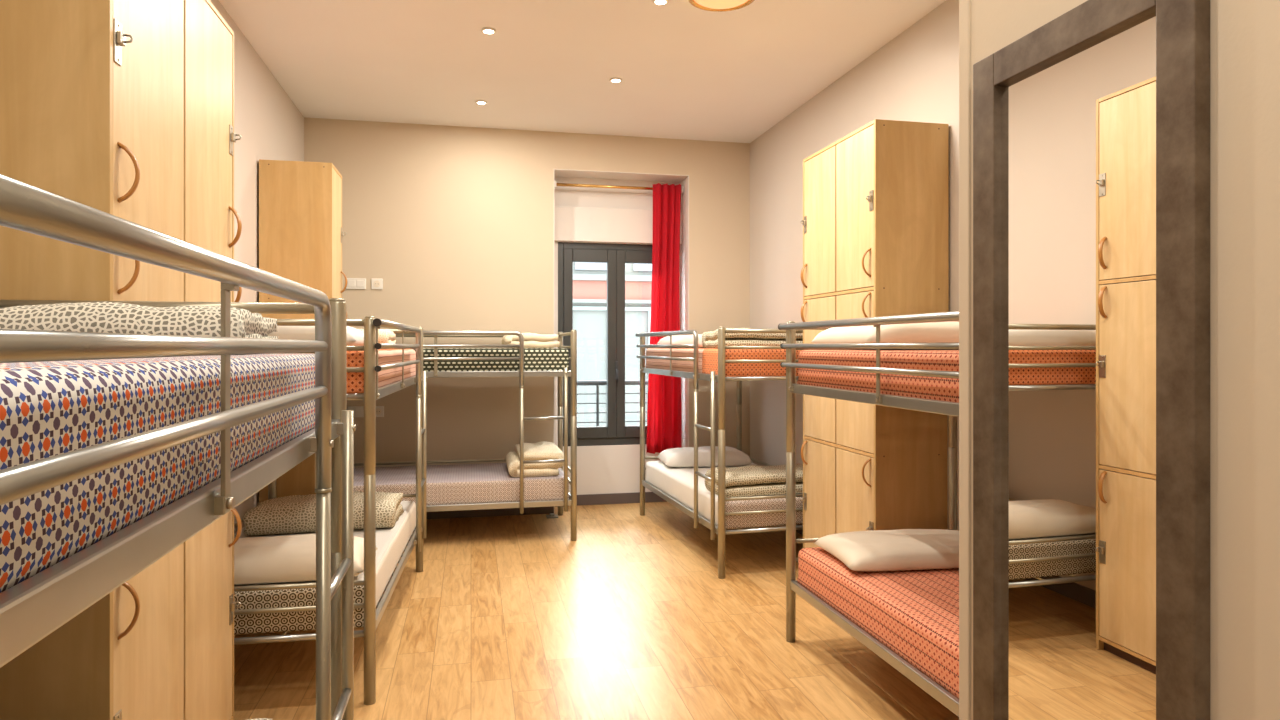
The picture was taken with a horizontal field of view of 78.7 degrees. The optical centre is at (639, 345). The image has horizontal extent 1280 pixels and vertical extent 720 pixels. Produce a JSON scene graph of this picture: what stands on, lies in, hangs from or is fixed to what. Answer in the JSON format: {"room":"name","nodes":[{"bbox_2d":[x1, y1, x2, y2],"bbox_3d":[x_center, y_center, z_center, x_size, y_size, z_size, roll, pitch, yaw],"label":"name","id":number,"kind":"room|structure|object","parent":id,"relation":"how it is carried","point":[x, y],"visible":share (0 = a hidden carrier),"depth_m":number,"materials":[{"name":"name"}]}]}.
{"room":"dormitory","nodes":[
{"label":"dormitory","id":0,"kind":"room"},
{"bbox_2d":[210,0,303,533],"bbox_3d":[-2.016,-0.210,2.479,0.150,3.420,9.200,0,0,-12],"label":"wall","id":1,"kind":"structure","parent":0,"point":[270,126],"depth_m":5.00,"materials":[{"name":"paint"}]},
{"bbox_2d":[304,117,749,494],"bbox_3d":[-0.938,-0.210,7.184,3.950,3.420,0.440,0,0,-12],"label":"wall","id":2,"kind":"structure","parent":0,"point":[456,223],"depth_m":6.90,"materials":[{"name":"beige paint"}]},
{"bbox_2d":[347,406,363,416],"bbox_3d":[-2.404,0.560,6.633,0.160,0.094,0.017,0,0,-12],"label":"wall switch","id":3,"kind":"object","parent":2,"relation":"attached to","point":[358,410],"visible":0.55,"depth_m":6.63,"materials":[{"name":"white plastic"}]},
{"bbox_2d":[346,278,365,288],"bbox_3d":[-2.414,-0.530,6.631,0.160,0.094,0.017,0,0,-12],"label":"wall switch","id":4,"kind":"object","parent":2,"relation":"attached to","point":[352,283],"visible":0.91,"depth_m":6.63,"materials":[{"name":"white plastic"}]},
{"bbox_2d":[371,278,382,289],"bbox_3d":[-2.248,-0.530,6.667,0.094,0.094,0.018,0,0,-12],"label":"wall socket","id":5,"kind":"object","parent":2,"relation":"attached to","point":[377,284],"visible":1,"depth_m":6.66,"materials":[{"name":"white plastic"}]},
{"bbox_2d":[376,406,383,416],"bbox_3d":[-2.238,0.560,6.669,0.094,0.094,0.018,0,0,-12],"label":"wall socket","id":6,"kind":"object","parent":2,"relation":"attached to","point":[379,409],"visible":0.71,"depth_m":6.67,"materials":[{"name":"white plastic"}]},
{"bbox_2d":[426,492,666,518],"bbox_3d":[-0.921,1.450,7.109,3.950,0.100,0.315,0,0,-12],"label":"baseboard","id":7,"kind":"structure","parent":2,"relation":"attached to","point":[611,498],"depth_m":6.97,"materials":[{"name":"wood"}]},
{"bbox_2d":[558,242,651,445],"bbox_3d":[-0.219,-0.015,7.446,1.135,1.920,0.144,0,0,-12],"label":"window","id":8,"kind":"structure","parent":2,"relation":"in","point":[615,256],"depth_m":7.41,"materials":[{"name":"black metal"}]},
{"bbox_2d":[577,380,647,425],"bbox_3d":[-0.295,0.772,7.794,2.800,0.856,0.420,0,0,-12],"label":"balcony railing","id":9,"kind":"object","parent":2,"relation":"attached to","point":[597,383],"visible":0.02,"depth_m":7.83,"materials":[{"name":"metal"}]},
{"bbox_2d":[554,181,682,193],"bbox_3d":[-0.192,-1.485,7.295,1.225,0.060,0.060,0,0,-12],"label":"curtain rod","id":10,"kind":"object","parent":2,"relation":"attached to","point":[555,183],"visible":0.78,"depth_m":7.25,"materials":[{"name":"gold metal"}]},
{"bbox_2d":[647,183,681,453],"bbox_3d":[0.230,-0.260,7.309,0.351,2.520,0.120,0,0,-12],"label":"curtain","id":11,"kind":"object","parent":10,"relation":"hanging from","point":[664,419],"visible":0.85,"depth_m":7.32,"materials":[{"name":"red fabric"}]},
{"bbox_2d":[219,0,945,142],"bbox_3d":[-0.018,-1.980,2.938,4.250,0.120,9.250,0,0,-12],"label":"ceiling","id":12,"kind":"structure","parent":0,"point":[686,71],"depth_m":5.16,"materials":[{"name":"paint"}]},
{"bbox_2d":[476,100,486,104],"bbox_3d":[-1.247,-1.913,6.135,0.090,0.011,0.090,0,0,-12],"label":"recessed light","id":13,"kind":"object","parent":12,"relation":"in","point":[479,102],"visible":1,"depth_m":6.12,"materials":[{"name":"white plastic"}]},
{"bbox_2d":[481,27,495,34],"bbox_3d":[-0.920,-1.913,4.743,0.090,0.011,0.090,0,0,-12],"label":"recessed light","id":14,"kind":"object","parent":12,"relation":"in","point":[489,31],"visible":1,"depth_m":4.73,"materials":[{"name":"white plastic"}]},
{"bbox_2d":[610,78,621,82],"bbox_3d":[-0.174,-1.913,5.621,0.090,0.011,0.090,0,0,-12],"label":"recessed light","id":15,"kind":"object","parent":12,"relation":"in","point":[613,80],"visible":1,"depth_m":5.61,"materials":[{"name":"white plastic"}]},
{"bbox_2d":[653,0,668,5],"bbox_3d":[0.115,-1.913,4.333,0.090,0.011,0.090,0,0,-12],"label":"recessed light","id":16,"kind":"object","parent":12,"relation":"in","point":[656,2],"visible":1,"depth_m":4.33,"materials":[{"name":"white plastic"}]},
{"bbox_2d":[688,0,753,11],"bbox_3d":[0.440,-1.883,4.178,0.380,0.073,0.380,0,0,-12],"label":"ceiling lamp","id":17,"kind":"object","parent":12,"relation":"attached to","point":[708,5],"visible":1,"depth_m":4.25,"materials":[{"name":"gold metal"}]},
{"bbox_2d":[234,502,958,719],"bbox_3d":[-0.012,1.550,2.913,4.250,0.100,9.200,0,0,-12],"label":"floor","id":18,"kind":"structure","parent":0,"point":[512,617],"depth_m":3.95,"materials":[{"name":"brown wood"}]},
{"bbox_2d":[0,0,241,719],"bbox_3d":[-1.668,0.140,2.468,0.504,2.720,1.073,0,0,-12],"label":"locker","id":19,"kind":"object","parent":18,"relation":"on","point":[124,109],"visible":0.56,"depth_m":2.08,"materials":[{"name":"brown wood"}]},
{"bbox_2d":[0,174,355,719],"bbox_3d":[-1.024,0.688,1.001,1.000,1.625,2.007,0,0,-12],"label":"bunk bed","id":20,"kind":"object","parent":18,"relation":"on","point":[32,609],"visible":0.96,"depth_m":0.90,"materials":[{"name":"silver metal"}]},
{"bbox_2d":[0,353,314,592],"bbox_3d":[-1.042,0.110,1.007,0.896,0.182,1.876,0,0,-12],"label":"mattress","id":21,"kind":"object","parent":20,"relation":"on","point":[48,408],"visible":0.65,"depth_m":0.82,"materials":[{"name":"fabric"}]},
{"bbox_2d":[0,302,278,338],"bbox_3d":[-1.224,-0.037,1.662,0.783,0.107,0.350,0,0,-12],"label":"pillow","id":22,"kind":"object","parent":21,"relation":"on","point":[102,317],"visible":0.58,"depth_m":1.54,"materials":[{"name":"beige fabric"}]},
{"bbox_3d":[-1.043,1.105,1.007,0.896,0.182,1.876,0,0,-12],"label":"mattress","id":23,"kind":"object","parent":20,"relation":"on","visible":0},
{"bbox_2d":[248,718,272,719],"bbox_3d":[-1.094,0.950,1.716,0.477,0.125,0.337,0,0,-12],"label":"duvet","id":24,"kind":"object","parent":23,"relation":"on","point":[258,718],"visible":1,"depth_m":1.90,"materials":[{"name":"white fabric"}]},
{"bbox_2d":[259,159,346,501],"bbox_3d":[-2.295,0.140,5.361,0.494,2.720,0.433,0,0,-12],"label":"locker","id":25,"kind":"object","parent":18,"relation":"on","point":[300,202],"visible":0.37,"depth_m":5.15,"materials":[{"name":"brown wood"}]},
{"bbox_2d":[234,316,426,704],"bbox_3d":[-1.738,0.688,4.151,1.000,1.625,2.007,0,0,-10],"label":"bunk bed","id":26,"kind":"object","parent":18,"relation":"on","point":[373,615],"visible":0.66,"depth_m":3.26,"materials":[{"name":"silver metal"}]},
{"bbox_2d":[234,501,415,634],"bbox_3d":[-1.756,1.105,4.158,0.896,0.182,1.876,0,0,-10],"label":"mattress","id":27,"kind":"object","parent":26,"relation":"on","point":[391,542],"visible":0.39,"depth_m":3.27,"materials":[{"name":"fabric"}]},
{"bbox_2d":[234,534,377,584],"bbox_3d":[-1.624,0.936,3.460,0.824,0.155,0.400,0,0,-10],"label":"pillow","id":28,"kind":"object","parent":27,"relation":"on","point":[288,558],"visible":0.4,"depth_m":3.31,"materials":[{"name":"beige fabric"}]},
{"bbox_2d":[243,491,403,535],"bbox_3d":[-1.754,0.929,4.401,0.804,0.165,0.429,0,0,-16],"label":"duvet","id":29,"kind":"object","parent":27,"relation":"on","point":[292,513],"visible":0.65,"depth_m":4.20,"materials":[{"name":"beige fabric"}]},
{"bbox_2d":[346,349,415,392],"bbox_3d":[-1.756,0.110,4.158,0.896,0.182,1.876,0,0,-10],"label":"mattress","id":30,"kind":"object","parent":26,"relation":"on","point":[354,381],"visible":0.27,"depth_m":3.75,"materials":[{"name":"orange fabric"}]},
{"bbox_2d":[269,326,363,345],"bbox_3d":[-1.633,-0.049,3.448,0.785,0.134,0.380,0,0,-10],"label":"pillow","id":31,"kind":"object","parent":30,"relation":"on","point":[354,337],"visible":0.11,"depth_m":3.31,"materials":[{"name":"white fabric"}]},
{"bbox_2d":[358,329,395,348],"bbox_3d":[-1.788,-0.043,4.481,0.719,0.120,0.334,0,0,-10],"label":"duvet","id":32,"kind":"object","parent":30,"relation":"on","point":[389,337],"visible":0.06,"depth_m":4.40,"materials":[{"name":"beige fabric"}]},
{"bbox_2d":[354,330,576,540],"bbox_3d":[-1.563,0.688,6.250,2.007,1.625,1.000,0,0,-12],"label":"bunk bed","id":33,"kind":"object","parent":18,"relation":"on","point":[572,501],"visible":0.41,"depth_m":5.96,"materials":[{"name":"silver metal"}]},
{"bbox_2d":[354,463,568,504],"bbox_3d":[-1.558,1.105,6.268,1.876,0.182,0.896,0,0,-12],"label":"mattress","id":34,"kind":"object","parent":33,"relation":"on","point":[485,482],"visible":0.54,"depth_m":5.95,"materials":[{"name":"white fabric"}]},
{"bbox_2d":[505,441,563,477],"bbox_3d":[-0.856,0.902,6.318,0.443,0.220,0.602,0,0,-12],"label":"duvet","id":35,"kind":"object","parent":34,"relation":"on","point":[543,450],"visible":0.82,"depth_m":6.06,"materials":[{"name":"beige fabric"}]},
{"bbox_2d":[413,348,568,371],"bbox_3d":[-1.558,0.110,6.268,1.876,0.182,0.896,0,0,-12],"label":"mattress","id":36,"kind":"object","parent":33,"relation":"on","point":[535,359],"visible":0.56,"depth_m":5.92,"materials":[{"name":"black fabric"}]},
{"bbox_2d":[501,333,559,347],"bbox_3d":[-0.904,-0.045,6.348,0.425,0.123,0.717,0,0,-12],"label":"duvet","id":37,"kind":"object","parent":36,"relation":"on","point":[531,340],"visible":0.77,"depth_m":6.02,"materials":[{"name":"beige fabric"}]},
{"bbox_2d":[546,513,557,518],"bbox_3d":[-0.770,1.485,6.837,0.100,0.030,0.100,0,0,-12],"label":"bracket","id":38,"kind":"object","parent":18,"relation":"on","point":[552,515],"visible":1,"depth_m":6.81,"materials":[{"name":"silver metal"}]},
{"bbox_2d":[636,327,802,578],"bbox_3d":[0.701,0.688,6.108,1.000,1.625,2.007,0,0,-15],"label":"bunk bed","id":39,"kind":"object","parent":18,"relation":"on","point":[720,378],"visible":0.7,"depth_m":5.15,"materials":[{"name":"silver metal"}]},
{"bbox_2d":[645,348,801,376],"bbox_3d":[0.720,0.110,6.103,0.896,0.182,1.876,0,0,-15],"label":"mattress","id":40,"kind":"object","parent":39,"relation":"on","point":[707,357],"visible":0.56,"depth_m":5.20,"materials":[{"name":"orange fabric"}]},
{"bbox_2d":[657,334,702,347],"bbox_3d":[0.537,-0.043,6.779,0.706,0.122,0.400,0,0,-18],"label":"pillow","id":41,"kind":"object","parent":40,"relation":"on","point":[676,339],"visible":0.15,"depth_m":6.57,"materials":[{"name":"white fabric"}]},
{"bbox_2d":[702,328,802,348],"bbox_3d":[0.891,-0.053,5.461,0.837,0.140,0.411,0,0,-15],"label":"duvet","id":42,"kind":"object","parent":40,"relation":"on","point":[709,339],"visible":0.43,"depth_m":5.26,"materials":[{"name":"beige fabric"}]},
{"bbox_2d":[645,461,802,528],"bbox_3d":[0.720,1.105,6.103,0.896,0.182,1.876,0,0,-15],"label":"mattress","id":43,"kind":"object","parent":39,"relation":"on","point":[676,482],"visible":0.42,"depth_m":5.39,"materials":[{"name":"white fabric"}]},
{"bbox_2d":[657,446,751,466],"bbox_3d":[0.546,0.940,6.667,0.745,0.146,0.440,0,0,-8],"label":"pillow","id":44,"kind":"object","parent":43,"relation":"on","point":[672,457],"visible":0.82,"depth_m":6.49,"materials":[{"name":"white fabric"}]},
{"bbox_2d":[705,464,802,497],"bbox_3d":[0.896,0.930,5.451,0.819,0.163,0.408,0,0,-15],"label":"duvet","id":45,"kind":"object","parent":43,"relation":"on","point":[752,480],"visible":0.73,"depth_m":5.26,"materials":[{"name":"beige fabric"}]},
{"bbox_2d":[778,311,958,716],"bbox_3d":[1.405,0.688,3.123,1.000,1.625,2.007,0,0,-12],"label":"bunk bed","id":46,"kind":"object","parent":18,"relation":"on","point":[951,409],"visible":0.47,"depth_m":3.43,"materials":[{"name":"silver metal"}]},
{"bbox_2d":[797,547,958,698],"bbox_3d":[1.423,1.105,3.117,0.896,0.182,1.876,0,0,-12],"label":"mattress","id":47,"kind":"object","parent":46,"relation":"on","point":[914,614],"visible":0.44,"depth_m":3.17,"materials":[{"name":"orange fabric"}]},
{"bbox_2d":[813,529,958,570],"bbox_3d":[1.303,0.959,3.715,0.824,0.109,0.480,0,0,-8],"label":"pillow","id":48,"kind":"object","parent":47,"relation":"on","point":[900,549],"visible":0.75,"depth_m":3.55,"materials":[{"name":"beige fabric"}]},
{"bbox_2d":[797,350,958,402],"bbox_3d":[1.423,0.110,3.117,0.896,0.182,1.876,0,0,-12],"label":"mattress","id":49,"kind":"object","parent":46,"relation":"on","point":[933,388],"visible":0.35,"depth_m":3.09,"materials":[{"name":"orange fabric"}]},
{"bbox_2d":[811,321,958,349],"bbox_3d":[1.297,-0.049,3.693,0.784,0.133,0.620,0,0,-12],"label":"pillow","id":50,"kind":"object","parent":49,"relation":"on","point":[931,332],"visible":0.52,"depth_m":3.41,"materials":[{"name":"beige fabric"}]},
{"bbox_2d":[800,119,948,547],"bbox_3d":[1.360,0.140,4.694,0.484,2.720,0.943,0,0,-12],"label":"locker","id":51,"kind":"object","parent":18,"relation":"on","point":[875,220],"visible":0.8,"depth_m":4.28,"materials":[{"name":"brown wood"}]},
{"bbox_2d":[804,287,873,299],"bbox_3d":[1.379,-0.312,4.699,0.433,0.018,0.904,0,0,-12],"label":"shelf","id":52,"kind":"object","parent":51,"relation":"attached to","point":[841,292],"depth_m":4.63,"materials":[{"name":"brown wood"}]},
{"bbox_2d":[804,436,873,457],"bbox_3d":[1.379,0.595,4.699,0.433,0.018,0.904,0,0,-12],"label":"shelf","id":53,"kind":"object","parent":51,"relation":"attached to","point":[827,443],"depth_m":4.60,"materials":[{"name":"brown wood"}]},
{"bbox_2d":[750,0,958,529],"bbox_3d":[1.642,-0.210,4.962,0.150,3.420,5.897,0,0,-12],"label":"wall","id":54,"kind":"structure","parent":0,"point":[913,77],"depth_m":6.12,"materials":[{"name":"paint"}]},
{"bbox_2d":[785,524,802,534],"bbox_3d":[1.610,1.450,4.717,0.015,0.100,5.432,0,0,-12],"label":"baseboard","id":55,"kind":"structure","parent":54,"relation":"attached to","point":[801,530],"depth_m":6.21,"materials":[{"name":"brown wood"}]},
{"bbox_2d":[971,0,1279,719],"bbox_3d":[1.880,-0.210,0.307,1.655,3.420,3.303,0,0,-12],"label":"wall","id":56,"kind":"structure","parent":0,"point":[1244,34],"depth_m":1.12,"materials":[{"name":"beige paint"}]},
{"bbox_2d":[959,0,970,719],"bbox_3d":[0.731,-0.210,1.735,0.026,3.420,0.036,0,0,-12],"label":"trim","id":57,"kind":"structure","parent":56,"relation":"attached to","point":[964,5],"depth_m":1.73,"materials":[{"name":"beige paint"}]},
{"bbox_2d":[973,0,1209,719],"bbox_3d":[0.778,0.410,1.410,0.029,2.020,0.522,0,0,-12],"label":"mirror","id":58,"kind":"object","parent":56,"relation":"attached to","point":[1091,127],"visible":1,"depth_m":1.36,"materials":[{"name":"mirror"}]},
{"label":"outside","id":59,"kind":"structure","parent":0,"visible":0},
{"bbox_3d":[-0.258,5.550,10.637,20.000,0.100,5.100,0,0,-12],"label":"ground","id":60,"kind":"structure","parent":59,"visible":0},
{"bbox_2d":[573,262,651,426],"bbox_3d":[-1.208,1.400,13.132,14.000,8.200,0.420,0,0,-12],"label":"building","id":61,"kind":"structure","parent":60,"relation":"on","point":[589,279],"depth_m":13.15,"materials":[{"name":"beige concrete"}]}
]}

